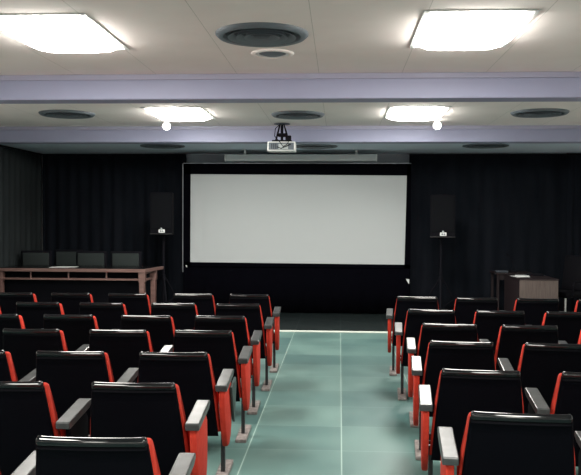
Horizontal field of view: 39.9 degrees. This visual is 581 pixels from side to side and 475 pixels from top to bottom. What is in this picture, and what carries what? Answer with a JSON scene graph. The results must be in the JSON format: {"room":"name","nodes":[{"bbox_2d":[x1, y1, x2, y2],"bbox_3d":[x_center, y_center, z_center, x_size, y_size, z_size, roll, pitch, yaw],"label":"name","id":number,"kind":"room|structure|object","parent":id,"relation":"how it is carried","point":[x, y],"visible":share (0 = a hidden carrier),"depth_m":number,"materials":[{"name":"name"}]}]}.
{"room":"auditorium","nodes":[
{"label":"auditorium","id":0,"kind":"room"},
{"bbox_2d":[0,144,43,250],"bbox_3d":[-5.229,-0.043,5.581,0.200,3.050,18.500,0,1,4],"label":"wall","id":1,"kind":"structure","parent":0,"point":[0,144],"depth_m":14.73,"materials":[{"name":"black paint"}]},
{"bbox_2d":[0,77,580,103],"bbox_3d":[-0.027,-1.477,7.929,9.880,0.245,0.270,0,1,4],"label":"ceiling beam","id":2,"kind":"structure","parent":1,"relation":"attached to","point":[409,89],"depth_m":7.81,"materials":[{"name":"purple paint"}]},
{"bbox_2d":[0,129,580,143],"bbox_3d":[0.242,-1.579,12.320,9.880,0.245,0.270,0,1,4],"label":"ceiling beam","id":3,"kind":"structure","parent":1,"relation":"attached to","point":[345,136],"depth_m":12.23,"materials":[{"name":"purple paint"}]},
{"bbox_2d":[0,71,580,80],"bbox_3d":[-0.035,-1.569,7.784,9.880,0.055,0.018,0,1,4],"label":"trim","id":4,"kind":"structure","parent":1,"relation":"attached to","point":[577,73],"depth_m":7.77,"materials":[{"name":"grey paint"}]},
{"bbox_2d":[0,125,580,129],"bbox_3d":[0.234,-1.670,12.174,9.880,0.055,0.018,0,1,4],"label":"trim","id":5,"kind":"structure","parent":1,"relation":"attached to","point":[464,126],"depth_m":12.19,"materials":[{"name":"grey paint"}]},
{"bbox_2d":[274,330,391,332],"bbox_3d":[0.180,1.359,11.595,9.860,0.014,0.100,0,1,4],"label":"trim","id":6,"kind":"structure","parent":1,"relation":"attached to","point":[274,330],"depth_m":11.54,"materials":[{"name":"grey"}]},
{"bbox_2d":[44,154,408,162],"bbox_3d":[0.374,-0.229,14.603,9.880,3.050,0.200,0,1,4],"label":"wall","id":7,"kind":"structure","parent":0,"point":[190,158],"depth_m":14.51,"materials":[{"name":"grey paint"}]},
{"bbox_2d":[0,0,580,126],"bbox_3d":[-0.267,-1.558,3.994,10.280,0.100,16.410,0,1,4],"label":"ceiling","id":8,"kind":"structure","parent":0,"point":[161,36],"depth_m":6.82,"materials":[{"name":"white paint"}]},
{"bbox_2d":[0,13,129,52],"bbox_3d":[-1.769,-1.530,6.136,0.780,0.070,1.180,0,1,4],"label":"ceiling light","id":9,"kind":"object","parent":8,"relation":"attached to","point":[58,32],"visible":1,"depth_m":5.88,"materials":[{"name":"glowing white light panel"}]},
{"bbox_2d":[38,110,94,118],"bbox_3d":[-3.024,-1.665,10.830,0.740,0.034,0.740,0,1,4],"label":"ceiling vent","id":10,"kind":"object","parent":8,"relation":"in","point":[63,114],"visible":1,"depth_m":10.73,"materials":[{"name":"grey metal"}]},
{"bbox_2d":[163,120,169,129],"bbox_3d":[-1.789,-1.622,11.547,0.112,0.141,0.112,0,1,4],"label":"globe lamp","id":11,"kind":"object","parent":8,"relation":"attached to","point":[166,125],"visible":0.92,"depth_m":11.51,"materials":[{"name":"white glass"}]},
{"bbox_2d":[141,107,214,120],"bbox_3d":[-1.486,-1.638,10.756,0.780,0.070,1.180,0,1,4],"label":"ceiling light","id":12,"kind":"object","parent":8,"relation":"attached to","point":[164,113],"visible":1,"depth_m":10.41,"materials":[{"name":"white plastic"}]},
{"bbox_2d":[215,22,307,46],"bbox_3d":[-0.218,-1.541,6.111,0.710,0.034,0.710,0,1,4],"label":"ceiling vent","id":13,"kind":"object","parent":8,"relation":"in","point":[250,34],"visible":1,"depth_m":6.06,"materials":[{"name":"grey metal"}]},
{"bbox_2d":[251,49,293,58],"bbox_3d":[-0.153,-1.563,6.838,0.370,0.022,0.370,0,1,4],"label":"ceiling speaker","id":14,"kind":"object","parent":8,"relation":"attached to","point":[262,53],"visible":1,"depth_m":6.79,"materials":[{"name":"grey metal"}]},
{"bbox_2d":[259,51,285,56],"bbox_3d":[-0.153,-1.563,6.838,0.230,0.022,0.230,0,1,3],"label":"grille","id":15,"kind":"object","parent":14,"relation":"attached to","point":[261,53],"depth_m":6.79,"materials":[{"name":"grey metal"}]},
{"bbox_2d":[267,123,295,152],"bbox_3d":[-0.126,-1.482,11.872,0.410,0.420,0.370,0,1,4],"label":"projector","id":16,"kind":"object","parent":8,"relation":"hanging from","point":[287,145],"visible":1,"depth_m":11.74,"materials":[{"name":"white plastic"}]},
{"bbox_2d":[271,110,324,119],"bbox_3d":[0.100,-1.649,10.799,0.720,0.034,0.720,0,1,4],"label":"ceiling vent","id":17,"kind":"object","parent":8,"relation":"in","point":[295,114],"visible":1,"depth_m":10.69,"materials":[{"name":"grey metal"}]},
{"bbox_2d":[384,106,451,120],"bbox_3d":[1.659,-1.619,10.584,0.780,0.070,1.180,0,1,4],"label":"ceiling light","id":18,"kind":"object","parent":8,"relation":"attached to","point":[400,113],"visible":1,"depth_m":10.23,"materials":[{"name":"white plastic"}]},
{"bbox_2d":[433,119,440,128],"bbox_3d":[2.074,-1.599,11.310,0.112,0.141,0.112,0,1,4],"label":"globe lamp","id":19,"kind":"object","parent":8,"relation":"attached to","point":[437,125],"visible":0.98,"depth_m":11.27,"materials":[{"name":"white glass"}]},
{"bbox_2d":[409,9,540,49],"bbox_3d":[1.326,-1.512,5.967,0.780,0.070,1.180,0,1,4],"label":"ceiling light","id":20,"kind":"object","parent":8,"relation":"attached to","point":[484,29],"visible":1,"depth_m":5.68,"materials":[{"name":"white plastic"}]},
{"bbox_2d":[510,108,569,117],"bbox_3d":[3.266,-1.627,10.485,0.740,0.034,0.740,0,1,4],"label":"ceiling vent","id":21,"kind":"object","parent":8,"relation":"in","point":[537,112],"visible":1,"depth_m":10.39,"materials":[{"name":"grey metal"}]},
{"bbox_2d":[1,143,580,153],"bbox_3d":[0.318,-1.538,13.564,10.280,0.094,2.220,0,1,4],"label":"ceiling","id":22,"kind":"structure","parent":0,"point":[513,148],"depth_m":13.63,"materials":[{"name":"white paint"}]},
{"bbox_2d":[0,145,42,291],"bbox_3d":[-4.633,-0.099,12.908,0.044,2.773,3.401,0,1,4],"label":"stage curtain","id":23,"kind":"object","parent":22,"relation":"hanging from","point":[20,169],"visible":0.66,"depth_m":13.49,"materials":[{"name":"grey fabric"}]},
{"bbox_2d":[43,154,185,303],"bbox_3d":[-3.212,-0.131,14.551,2.650,2.773,0.066,0,1,4],"label":"stage curtain","id":24,"kind":"object","parent":22,"relation":"hanging from","point":[92,202],"visible":0.66,"depth_m":14.54,"materials":[{"name":"black fabric"}]},
{"bbox_2d":[140,144,184,148],"bbox_3d":[-2.073,-1.478,12.970,0.720,0.020,0.720,0,1,4],"label":"ceiling vent","id":25,"kind":"object","parent":22,"relation":"in","point":[157,146],"visible":1,"depth_m":12.92,"materials":[{"name":"grey metal"}]},
{"bbox_2d":[225,150,376,161],"bbox_3d":[0.172,-1.396,13.646,2.598,0.195,0.108,0,1,4],"label":"screen housing","id":26,"kind":"object","parent":22,"relation":"attached to","point":[228,157],"visible":1,"depth_m":13.60,"materials":[{"name":"grey metal"}]},
{"bbox_2d":[182,163,410,312],"bbox_3d":[0.101,0.009,14.049,3.944,2.597,0.550,0,1,4],"label":"projection screen","id":27,"kind":"object","parent":26,"relation":"attached to","point":[309,237],"visible":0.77,"depth_m":13.82,"materials":[{"name":"matte white screen fabric"},{"name":"black velvet border"}]},
{"bbox_2d":[296,144,337,148],"bbox_3d":[0.398,-1.465,12.919,0.720,0.020,0.720,0,1,4],"label":"ceiling vent","id":28,"kind":"object","parent":22,"relation":"in","point":[302,146],"visible":0.99,"depth_m":12.80,"materials":[{"name":"grey metal"}]},
{"bbox_2d":[462,144,508,148],"bbox_3d":[3.087,-1.447,12.655,0.720,0.020,0.720,0,1,4],"label":"ceiling vent","id":29,"kind":"object","parent":22,"relation":"in","point":[478,146],"visible":1,"depth_m":12.62,"materials":[{"name":"grey metal"}]},
{"bbox_2d":[409,154,566,310],"bbox_3d":[3.480,-0.090,14.142,2.760,2.773,0.045,0,1,4],"label":"stage curtain","id":30,"kind":"object","parent":22,"relation":"hanging from","point":[514,205],"visible":0.78,"depth_m":14.13,"materials":[{"name":"black fabric"}]},
{"bbox_2d":[565,153,580,311],"bbox_3d":[5.021,-0.078,13.938,0.440,2.773,0.069,0,1,4],"label":"stage curtain","id":31,"kind":"object","parent":22,"relation":"hanging from","point":[573,163],"visible":0.69,"depth_m":13.93,"materials":[{"name":"black fabric"}]},
{"bbox_2d":[206,312,577,474],"bbox_3d":[-0.206,1.562,5.310,10.280,0.100,18.900,0,1,4],"label":"floor","id":32,"kind":"structure","parent":0,"point":[332,406],"depth_m":6.82,"materials":[{"name":"teal tile"}]},
{"bbox_2d":[0,350,35,380],"bbox_3d":[-1.818,1.080,5.032,0.580,0.862,0.731,0,1,3],"label":"seat","id":33,"kind":"object","parent":32,"relation":"on","point":[7,369],"visible":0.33,"depth_m":4.71,"materials":[{"name":"black"}]},
{"bbox_2d":[5,352,17,380],"bbox_3d":[-1.865,0.919,4.799,0.508,0.495,0.179,0,1,3],"label":"cushion","id":34,"kind":"object","parent":33,"relation":"on","point":[10,373],"depth_m":4.72,"materials":[{"name":"red fabric"}]},
{"bbox_2d":[0,450,35,474],"bbox_3d":[-1.261,1.125,3.213,0.580,0.862,0.731,0,1,2],"label":"seat","id":35,"kind":"object","parent":32,"relation":"on","point":[28,466],"visible":0.45,"depth_m":3.08,"materials":[{"name":"black plastic"}]},
{"bbox_2d":[0,292,36,313],"bbox_3d":[-2.817,0.990,8.633,0.580,0.862,0.731,0,1,3],"label":"seat","id":36,"kind":"object","parent":32,"relation":"on","point":[8,300],"visible":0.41,"depth_m":8.29,"materials":[{"name":"black leather"}]},
{"bbox_2d":[0,314,43,349],"bbox_3d":[-2.338,1.036,6.787,0.580,0.862,0.731,0,1,3],"label":"seat","id":37,"kind":"object","parent":32,"relation":"on","point":[12,321],"visible":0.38,"depth_m":6.44,"materials":[{"name":"black"}]},
{"bbox_2d":[19,315,24,328],"bbox_3d":[-2.384,0.875,6.555,0.508,0.495,0.179,0,1,3],"label":"cushion","id":38,"kind":"object","parent":37,"relation":"on","point":[21,323],"depth_m":6.48,"materials":[{"name":"red fabric"}]},
{"bbox_2d":[21,250,51,264],"bbox_3d":[-4.266,0.764,13.222,0.524,1.085,0.410,0,1,4],"label":"chair","id":39,"kind":"object","parent":32,"relation":"on","point":[28,257],"visible":0.21,"depth_m":13.35,"materials":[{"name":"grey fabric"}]},
{"bbox_2d":[16,302,64,328],"bbox_3d":[-2.277,1.015,7.705,0.580,0.862,0.731,0,1,3],"label":"seat","id":40,"kind":"object","parent":32,"relation":"on","point":[32,313],"visible":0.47,"depth_m":7.36,"materials":[{"name":"black"}]},
{"bbox_2d":[59,303,64,314],"bbox_3d":[-2.322,0.854,7.473,0.508,0.495,0.179,0,1,3],"label":"cushion","id":41,"kind":"object","parent":40,"relation":"on","point":[61,311],"depth_m":7.39,"materials":[{"name":"red fabric"}]},
{"bbox_2d":[0,381,90,474],"bbox_3d":[-1.327,1.103,4.148,0.580,0.862,0.731,0,1,2],"label":"seat","id":42,"kind":"object","parent":32,"relation":"on","point":[27,408],"visible":0.72,"depth_m":3.84,"materials":[{"name":"black leather"}]},
{"bbox_2d":[43,382,60,436],"bbox_3d":[-1.370,0.942,3.915,0.508,0.495,0.179,0,1,2],"label":"cushion","id":43,"kind":"object","parent":42,"relation":"on","point":[51,423],"depth_m":3.85,"materials":[{"name":"red fabric"}]},
{"bbox_2d":[3,328,89,436],"bbox_3d":[-1.765,1.059,5.935,0.580,0.862,0.731,0,1,2],"label":"seat","id":44,"kind":"object","parent":32,"relation":"on","point":[23,345],"visible":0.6,"depth_m":5.60,"materials":[{"name":"black leather"}]},
{"bbox_2d":[60,330,67,350],"bbox_3d":[-1.809,0.898,5.702,0.508,0.495,0.179,0,1,2],"label":"cushion","id":45,"kind":"object","parent":44,"relation":"on","point":[63,346],"depth_m":5.63,"materials":[{"name":"red fabric"}]},
{"bbox_2d":[54,250,83,264],"bbox_3d":[-3.834,0.756,13.666,0.524,1.085,0.410,0,1,2],"label":"chair","id":46,"kind":"object","parent":32,"relation":"on","point":[61,257],"visible":0.19,"depth_m":13.79,"materials":[{"name":"black leather"}]},
{"bbox_2d":[51,293,93,314],"bbox_3d":[-2.228,0.994,8.615,0.580,0.862,0.732,0,1,2],"label":"seat","id":47,"kind":"object","parent":32,"relation":"on","point":[70,302],"visible":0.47,"depth_m":8.27,"materials":[{"name":"black leather"}]},
{"bbox_2d":[0,265,163,303],"bbox_3d":[-3.351,0.895,12.838,2.475,0.850,0.830,0,1,4],"label":"conference table","id":48,"kind":"object","parent":32,"relation":"on","point":[98,281],"visible":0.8,"depth_m":12.68,"materials":[{"name":"brown wood"}]},
{"bbox_2d":[49,266,78,267],"bbox_3d":[-3.598,0.468,12.678,0.435,0.009,0.252,0,1,4],"label":"paper sheets","id":49,"kind":"object","parent":48,"relation":"on","point":[57,266],"visible":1,"depth_m":12.73,"materials":[{"name":"white paper"}]},
{"bbox_2d":[6,277,137,278],"bbox_3d":[-3.434,0.645,12.597,2.275,0.020,0.190,0,1,3],"label":"shelf","id":50,"kind":"object","parent":48,"relation":"attached to","point":[6,277],"depth_m":12.61,"materials":[{"name":"red wood"}]},
{"bbox_2d":[44,314,119,350],"bbox_3d":[-1.736,1.039,6.769,0.580,0.862,0.732,0,1,2],"label":"seat","id":51,"kind":"object","parent":32,"relation":"on","point":[75,328],"visible":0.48,"depth_m":6.43,"materials":[{"name":"black"}]},
{"bbox_2d":[93,316,98,328],"bbox_3d":[-1.780,0.878,6.536,0.508,0.495,0.179,0,1,2],"label":"cushion","id":52,"kind":"object","parent":51,"relation":"on","point":[95,325],"depth_m":6.46,"materials":[{"name":"red fabric"}]},
{"bbox_2d":[36,350,138,434],"bbox_3d":[-1.239,1.083,5.011,0.580,0.862,0.731,0,1,2],"label":"seat","id":53,"kind":"object","parent":32,"relation":"on","point":[70,375],"visible":0.57,"depth_m":4.68,"materials":[{"name":"black leather"}]},
{"bbox_2d":[104,353,113,381],"bbox_3d":[-1.282,0.922,4.778,0.508,0.495,0.179,0,1,2],"label":"cushion","id":54,"kind":"object","parent":53,"relation":"on","point":[108,375],"depth_m":4.70,"materials":[{"name":"red fabric"}]},
{"bbox_2d":[76,251,106,265],"bbox_3d":[-3.334,0.770,13.165,0.524,1.085,0.410,0,1,4],"label":"chair","id":55,"kind":"object","parent":32,"relation":"on","point":[99,258],"visible":0.23,"depth_m":13.29,"materials":[{"name":"black leather"}]},
{"bbox_2d":[79,302,126,329],"bbox_3d":[-1.686,1.018,7.685,0.580,0.862,0.732,0,1,3],"label":"seat","id":56,"kind":"object","parent":32,"relation":"on","point":[108,315],"visible":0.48,"depth_m":7.35,"materials":[{"name":"black"}]},
{"bbox_2d":[36,435,195,474],"bbox_3d":[-0.667,1.129,3.187,0.564,0.862,0.731,0,1,2],"label":"seat","id":57,"kind":"object","parent":32,"relation":"on","point":[55,455],"visible":1,"depth_m":2.84,"materials":[{"name":"black leather"}]},
{"bbox_2d":[147,438,160,474],"bbox_3d":[-0.703,0.968,2.953,0.508,0.495,0.179,0,1,2],"label":"cushion","id":58,"kind":"object","parent":57,"relation":"on","point":[152,462],"depth_m":2.88,"materials":[{"name":"red fabric"}]},
{"bbox_2d":[110,251,141,265],"bbox_3d":[-2.745,0.774,13.129,0.524,1.085,0.410,0,1,2],"label":"chair","id":59,"kind":"object","parent":32,"relation":"on","point":[117,258],"visible":0.27,"depth_m":13.25,"materials":[{"name":"black leather"}]},
{"bbox_2d":[108,293,150,314],"bbox_3d":[-1.632,0.997,8.596,0.580,0.862,0.732,0,1,3],"label":"seat","id":60,"kind":"object","parent":32,"relation":"on","point":[135,303],"visible":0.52,"depth_m":8.26,"materials":[{"name":"black leather"}]},
{"bbox_2d":[147,295,150,314],"bbox_3d":[-1.678,0.836,8.364,0.508,0.495,0.179,0,1,3],"label":"cushion","id":61,"kind":"object","parent":60,"relation":"on","point":[148,301],"depth_m":8.29,"materials":[{"name":"red fabric"}]},
{"bbox_2d":[89,329,173,382],"bbox_3d":[-1.155,1.062,5.916,0.580,0.862,0.731,0,1,2],"label":"seat","id":62,"kind":"object","parent":32,"relation":"on","point":[123,348],"visible":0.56,"depth_m":5.58,"materials":[{"name":"black"}]},
{"bbox_2d":[147,331,152,351],"bbox_3d":[-1.198,0.901,5.683,0.508,0.495,0.179,0,1,2],"label":"cushion","id":63,"kind":"object","parent":62,"relation":"on","point":[149,345],"depth_m":5.61,"materials":[{"name":"red fabric"}]},
{"bbox_2d":[121,315,174,351],"bbox_3d":[-1.107,1.043,6.749,0.580,0.862,0.731,0,1,3],"label":"seat","id":64,"kind":"object","parent":32,"relation":"on","point":[161,328],"visible":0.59,"depth_m":6.41,"materials":[{"name":"black"}]},
{"bbox_2d":[171,317,174,333],"bbox_3d":[-1.154,0.882,6.517,0.508,0.495,0.179,0,1,3],"label":"cushion","id":65,"kind":"object","parent":64,"relation":"on","point":[172,322],"depth_m":6.44,"materials":[{"name":"red fabric"}]},
{"bbox_2d":[90,381,209,474],"bbox_3d":[-0.704,1.106,4.128,0.564,0.862,0.731,0,1,2],"label":"seat","id":66,"kind":"object","parent":32,"relation":"on","point":[155,411],"visible":0.8,"depth_m":3.81,"materials":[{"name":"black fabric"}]},
{"bbox_2d":[149,235,173,302],"bbox_3d":[-2.198,0.636,13.295,0.761,1.358,0.806,0,1,4],"label":"speaker stand","id":67,"kind":"object","parent":32,"relation":"on","point":[163,278],"visible":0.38,"depth_m":13.31,"materials":[{"name":"black metal"}]},
{"bbox_2d":[150,192,173,234],"bbox_3d":[-2.111,-0.395,13.287,0.370,0.700,0.383,0,1,4],"label":"loudspeaker","id":68,"kind":"object","parent":67,"relation":"on","point":[161,203],"visible":1,"depth_m":13.11,"materials":[{"name":"black plastic"}]},
{"bbox_2d":[151,194,170,228],"bbox_3d":[-2.121,-0.426,13.111,0.333,0.570,0.011,0,1,3],"label":"grille","id":69,"kind":"object","parent":68,"relation":"attached to","point":[160,203],"depth_m":13.10,"materials":[{"name":"black fabric"}]},
{"bbox_2d":[151,303,197,329],"bbox_3d":[-1.027,1.022,7.665,0.580,0.862,0.731,0,1,2],"label":"seat","id":70,"kind":"object","parent":32,"relation":"on","point":[183,315],"visible":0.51,"depth_m":7.32,"materials":[{"name":"black"}]},
{"bbox_2d":[138,351,235,474],"bbox_3d":[-0.640,1.086,4.992,0.566,0.862,0.731,0,1,2],"label":"seat","id":71,"kind":"object","parent":32,"relation":"on","point":[192,372],"visible":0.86,"depth_m":4.68,"materials":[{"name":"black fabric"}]},
{"bbox_2d":[208,354,220,431],"bbox_3d":[-0.677,0.925,4.759,0.508,0.495,0.179,0,1,2],"label":"cushion","id":72,"kind":"object","parent":71,"relation":"on","point":[214,421],"depth_m":4.72,"materials":[{"name":"red fabric"}]},
{"bbox_2d":[173,293,215,315],"bbox_3d":[-0.957,1.000,8.575,0.580,0.862,0.731,0,1,2],"label":"seat","id":73,"kind":"object","parent":32,"relation":"on","point":[205,303],"visible":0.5,"depth_m":8.23,"materials":[{"name":"black"}]},
{"bbox_2d":[173,330,252,442],"bbox_3d":[-0.567,1.065,5.898,0.564,0.862,0.731,0,1,2],"label":"seat","id":74,"kind":"object","parent":32,"relation":"on","point":[220,345],"visible":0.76,"depth_m":5.58,"materials":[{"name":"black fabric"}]},
{"bbox_2d":[232,332,241,397],"bbox_3d":[-0.604,0.904,5.665,0.508,0.495,0.179,0,1,2],"label":"cushion","id":75,"kind":"object","parent":74,"relation":"on","point":[236,361],"depth_m":5.62,"materials":[{"name":"red fabric"}]},
{"bbox_2d":[194,315,261,414],"bbox_3d":[-0.525,1.046,6.732,0.564,0.862,0.731,0,1,2],"label":"seat","id":76,"kind":"object","parent":32,"relation":"on","point":[237,325],"visible":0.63,"depth_m":6.41,"materials":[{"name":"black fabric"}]},
{"bbox_2d":[245,318,252,374],"bbox_3d":[-0.560,0.885,6.498,0.508,0.495,0.179,0,1,2],"label":"cushion","id":77,"kind":"object","parent":76,"relation":"on","point":[247,338],"depth_m":6.44,"materials":[{"name":"red fabric"}]},
{"bbox_2d":[215,303,273,390],"bbox_3d":[-0.442,1.025,7.647,0.564,0.862,0.731,0,1,2],"label":"seat","id":78,"kind":"object","parent":32,"relation":"on","point":[252,313],"visible":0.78,"depth_m":7.33,"materials":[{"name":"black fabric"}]},
{"bbox_2d":[260,306,266,355],"bbox_3d":[-0.478,0.864,7.414,0.508,0.495,0.179,0,1,2],"label":"cushion","id":79,"kind":"object","parent":78,"relation":"on","point":[263,350],"depth_m":7.38,"materials":[{"name":"red fabric"}]},
{"bbox_2d":[229,294,280,372],"bbox_3d":[-0.386,1.004,8.557,0.564,0.862,0.731,0,1,2],"label":"seat","id":80,"kind":"object","parent":32,"relation":"on","point":[263,300],"visible":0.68,"depth_m":8.23,"materials":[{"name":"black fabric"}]},
{"bbox_2d":[269,297,274,340],"bbox_3d":[-0.421,0.843,8.324,0.508,0.495,0.179,0,1,2],"label":"cushion","id":81,"kind":"object","parent":80,"relation":"on","point":[270,310],"depth_m":8.27,"materials":[{"name":"red fabric"}]},
{"bbox_2d":[386,296,438,375],"bbox_3d":[1.290,1.015,8.393,0.564,0.862,0.731,0,1,8],"label":"seat","id":82,"kind":"object","parent":32,"relation":"on","point":[403,303],"visible":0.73,"depth_m":8.09,"materials":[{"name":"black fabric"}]},
{"bbox_2d":[392,300,438,343],"bbox_3d":[1.287,0.855,8.157,0.508,0.495,0.179,0,1,8],"label":"cushion","id":83,"kind":"object","parent":82,"relation":"on","point":[402,306],"depth_m":8.07,"materials":[{"name":"black fabric"}]},
{"bbox_2d":[395,309,455,400],"bbox_3d":[1.227,1.042,7.254,0.564,0.862,0.731,0,1,7],"label":"seat","id":84,"kind":"object","parent":32,"relation":"on","point":[415,318],"visible":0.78,"depth_m":6.96,"materials":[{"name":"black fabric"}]},
{"bbox_2d":[401,311,455,363],"bbox_3d":[1.227,0.881,7.018,0.508,0.495,0.179,0,1,7],"label":"cushion","id":85,"kind":"object","parent":84,"relation":"on","point":[414,321],"depth_m":6.94,"materials":[{"name":"black fabric"}]},
{"bbox_2d":[428,238,454,309],"bbox_3d":[2.482,0.677,13.005,0.809,1.333,0.754,0,1,4],"label":"speaker stand","id":86,"kind":"object","parent":32,"relation":"on","point":[440,280],"visible":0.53,"depth_m":13.07,"materials":[{"name":"black metal"}]},
{"bbox_2d":[430,195,455,237],"bbox_3d":[2.464,-0.343,13.058,0.400,0.700,0.383,0,1,4],"label":"loudspeaker","id":87,"kind":"object","parent":86,"relation":"on","point":[442,207],"visible":1,"depth_m":12.88,"materials":[{"name":"black plastic"}]},
{"bbox_2d":[406,323,477,427],"bbox_3d":[1.198,1.064,6.318,0.564,0.862,0.731,0,1,7],"label":"seat","id":88,"kind":"object","parent":32,"relation":"on","point":[429,331],"visible":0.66,"depth_m":5.99,"materials":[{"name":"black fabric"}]},
{"bbox_2d":[417,326,477,355],"bbox_3d":[1.198,0.903,6.082,0.508,0.495,0.179,0,1,7],"label":"cushion","id":89,"kind":"object","parent":88,"relation":"on","point":[426,335],"depth_m":5.98,"materials":[{"name":"black fabric"}]},
{"bbox_2d":[411,340,495,459],"bbox_3d":[1.105,1.084,5.452,0.564,0.862,0.731,0,1,8],"label":"seat","id":90,"kind":"object","parent":32,"relation":"on","point":[440,355],"visible":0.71,"depth_m":5.13,"materials":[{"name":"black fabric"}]},
{"bbox_2d":[420,342,495,412],"bbox_3d":[1.103,0.923,5.216,0.508,0.495,0.179,0,1,8],"label":"cushion","id":91,"kind":"object","parent":90,"relation":"on","point":[436,359],"depth_m":5.12,"materials":[{"name":"black fabric"}]},
{"bbox_2d":[442,297,497,323],"bbox_3d":[1.863,1.020,8.327,0.580,0.862,0.731,0,1,7],"label":"seat","id":92,"kind":"object","parent":32,"relation":"on","point":[465,308],"visible":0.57,"depth_m":7.99,"materials":[{"name":"black"}]},
{"bbox_2d":[418,368,523,474],"bbox_3d":[1.003,1.106,4.492,0.564,0.862,0.731,0,1,8],"label":"seat","id":93,"kind":"object","parent":32,"relation":"on","point":[459,392],"visible":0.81,"depth_m":4.18,"materials":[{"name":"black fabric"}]},
{"bbox_2d":[473,310,524,355],"bbox_3d":[1.800,1.046,7.188,0.580,0.862,0.731,0,1,7],"label":"seat","id":94,"kind":"object","parent":32,"relation":"on","point":[488,322],"visible":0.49,"depth_m":6.85,"materials":[{"name":"black"}]},
{"bbox_2d":[437,411,575,474],"bbox_3d":[0.943,1.127,3.569,0.564,0.862,0.731,0,1,7],"label":"seat","id":95,"kind":"object","parent":32,"relation":"on","point":[493,443],"visible":1,"depth_m":3.24,"materials":[{"name":"black leather"}]},
{"bbox_2d":[489,271,530,310],"bbox_3d":[3.742,0.960,13.613,0.620,0.752,0.580,0,1,4],"label":"side table","id":96,"kind":"object","parent":32,"relation":"on","point":[500,276],"visible":0.45,"depth_m":13.36,"materials":[{"name":"black wood"}]},
{"bbox_2d":[495,270,507,272],"bbox_3d":[3.556,0.571,13.485,0.200,0.030,0.160,0,1,4],"label":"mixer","id":97,"kind":"object","parent":96,"relation":"on","point":[499,271],"visible":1,"depth_m":13.41,"materials":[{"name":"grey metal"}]},
{"bbox_2d":[479,324,558,370],"bbox_3d":[1.770,1.068,6.253,0.580,0.862,0.731,0,1,7],"label":"seat","id":98,"kind":"object","parent":32,"relation":"on","point":[511,339],"visible":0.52,"depth_m":5.92,"materials":[{"name":"black"}]},
{"bbox_2d":[494,326,558,364],"bbox_3d":[1.778,0.907,6.016,0.508,0.495,0.179,0,1,7],"label":"cushion","id":99,"kind":"object","parent":98,"relation":"on","point":[509,344],"depth_m":5.93,"materials":[{"name":"black fabric"}]},
{"bbox_2d":[499,298,558,325],"bbox_3d":[2.451,1.024,8.261,0.580,0.862,0.731,0,1,7],"label":"seat","id":100,"kind":"object","parent":32,"relation":"on","point":[534,309],"visible":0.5,"depth_m":7.92,"materials":[{"name":"black"}]},
{"bbox_2d":[504,274,558,310],"bbox_3d":[3.735,0.985,12.479,0.589,0.755,1.124,0,1,4],"label":"desk","id":101,"kind":"object","parent":32,"relation":"on","point":[537,287],"visible":0.54,"depth_m":11.93,"materials":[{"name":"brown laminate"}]},
{"bbox_2d":[513,275,529,276],"bbox_3d":[3.610,0.602,12.502,0.319,0.008,0.452,0,1,4],"label":"paper sheets","id":102,"kind":"object","parent":101,"relation":"on","point":[515,275],"visible":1,"depth_m":12.40,"materials":[{"name":"white paper"}]},
{"bbox_2d":[524,273,543,275],"bbox_3d":[3.857,0.588,12.665,0.260,0.030,0.200,0,1,4],"label":"folder","id":103,"kind":"object","parent":101,"relation":"on","point":[529,274],"visible":0.99,"depth_m":12.57,"materials":[{"name":"black"}]},
{"bbox_2d":[498,342,580,413],"bbox_3d":[1.690,1.088,5.385,0.580,0.862,0.731,0,1,8],"label":"seat","id":104,"kind":"object","parent":32,"relation":"on","point":[540,365],"visible":0.56,"depth_m":5.07,"materials":[{"name":"black leather"}]},
{"bbox_2d":[517,344,524,370],"bbox_3d":[1.695,0.927,5.148,0.508,0.495,0.179,0,1,8],"label":"cushion","id":105,"kind":"object","parent":104,"relation":"on","point":[521,365],"depth_m":5.10,"materials":[{"name":"red fabric"}]},
{"bbox_2d":[525,371,580,466],"bbox_3d":[1.594,1.110,4.425,0.580,0.862,0.732,0,1,7],"label":"seat","id":106,"kind":"object","parent":32,"relation":"on","point":[566,399],"visible":0.54,"depth_m":4.13,"materials":[{"name":"black leather"}]},
{"bbox_2d":[550,373,561,413],"bbox_3d":[1.601,0.949,4.187,0.508,0.495,0.179,0,1,7],"label":"cushion","id":107,"kind":"object","parent":106,"relation":"on","point":[556,404],"depth_m":4.15,"materials":[{"name":"red fabric"}]},
{"bbox_2d":[542,311,580,343],"bbox_3d":[2.378,1.050,7.122,0.580,0.862,0.731,0,1,7],"label":"seat","id":108,"kind":"object","parent":32,"relation":"on","point":[568,324],"visible":0.41,"depth_m":6.79,"materials":[{"name":"black"}]},
{"bbox_2d":[558,255,580,311],"bbox_3d":[4.394,0.825,12.748,0.609,1.067,0.608,-1,2,-32],"label":"office chair","id":109,"kind":"object","parent":32,"relation":"on","point":[571,282],"visible":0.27,"depth_m":12.83,"materials":[{"name":"black leather"}]},
{"bbox_2d":[558,331,580,343],"bbox_3d":[2.356,1.072,6.186,0.580,0.862,0.731,0,1,8],"label":"seat","id":110,"kind":"object","parent":32,"relation":"on","point":[579,339],"visible":0.08,"depth_m":5.97,"materials":[{"name":"black"}]},
{"bbox_2d":[559,299,580,311],"bbox_3d":[3.036,1.028,8.193,0.580,0.862,0.731,0,1,7],"label":"seat","id":111,"kind":"object","parent":32,"relation":"on","point":[578,303],"visible":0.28,"depth_m":7.89,"materials":[{"name":"black"}]},
{"bbox_2d":[574,431,580,474],"bbox_3d":[1.546,1.131,3.502,0.580,0.862,0.731,0,1,8],"label":"seat","id":112,"kind":"object","parent":32,"relation":"on","point":[577,434],"visible":1,"depth_m":3.55,"materials":[{"name":"black"}]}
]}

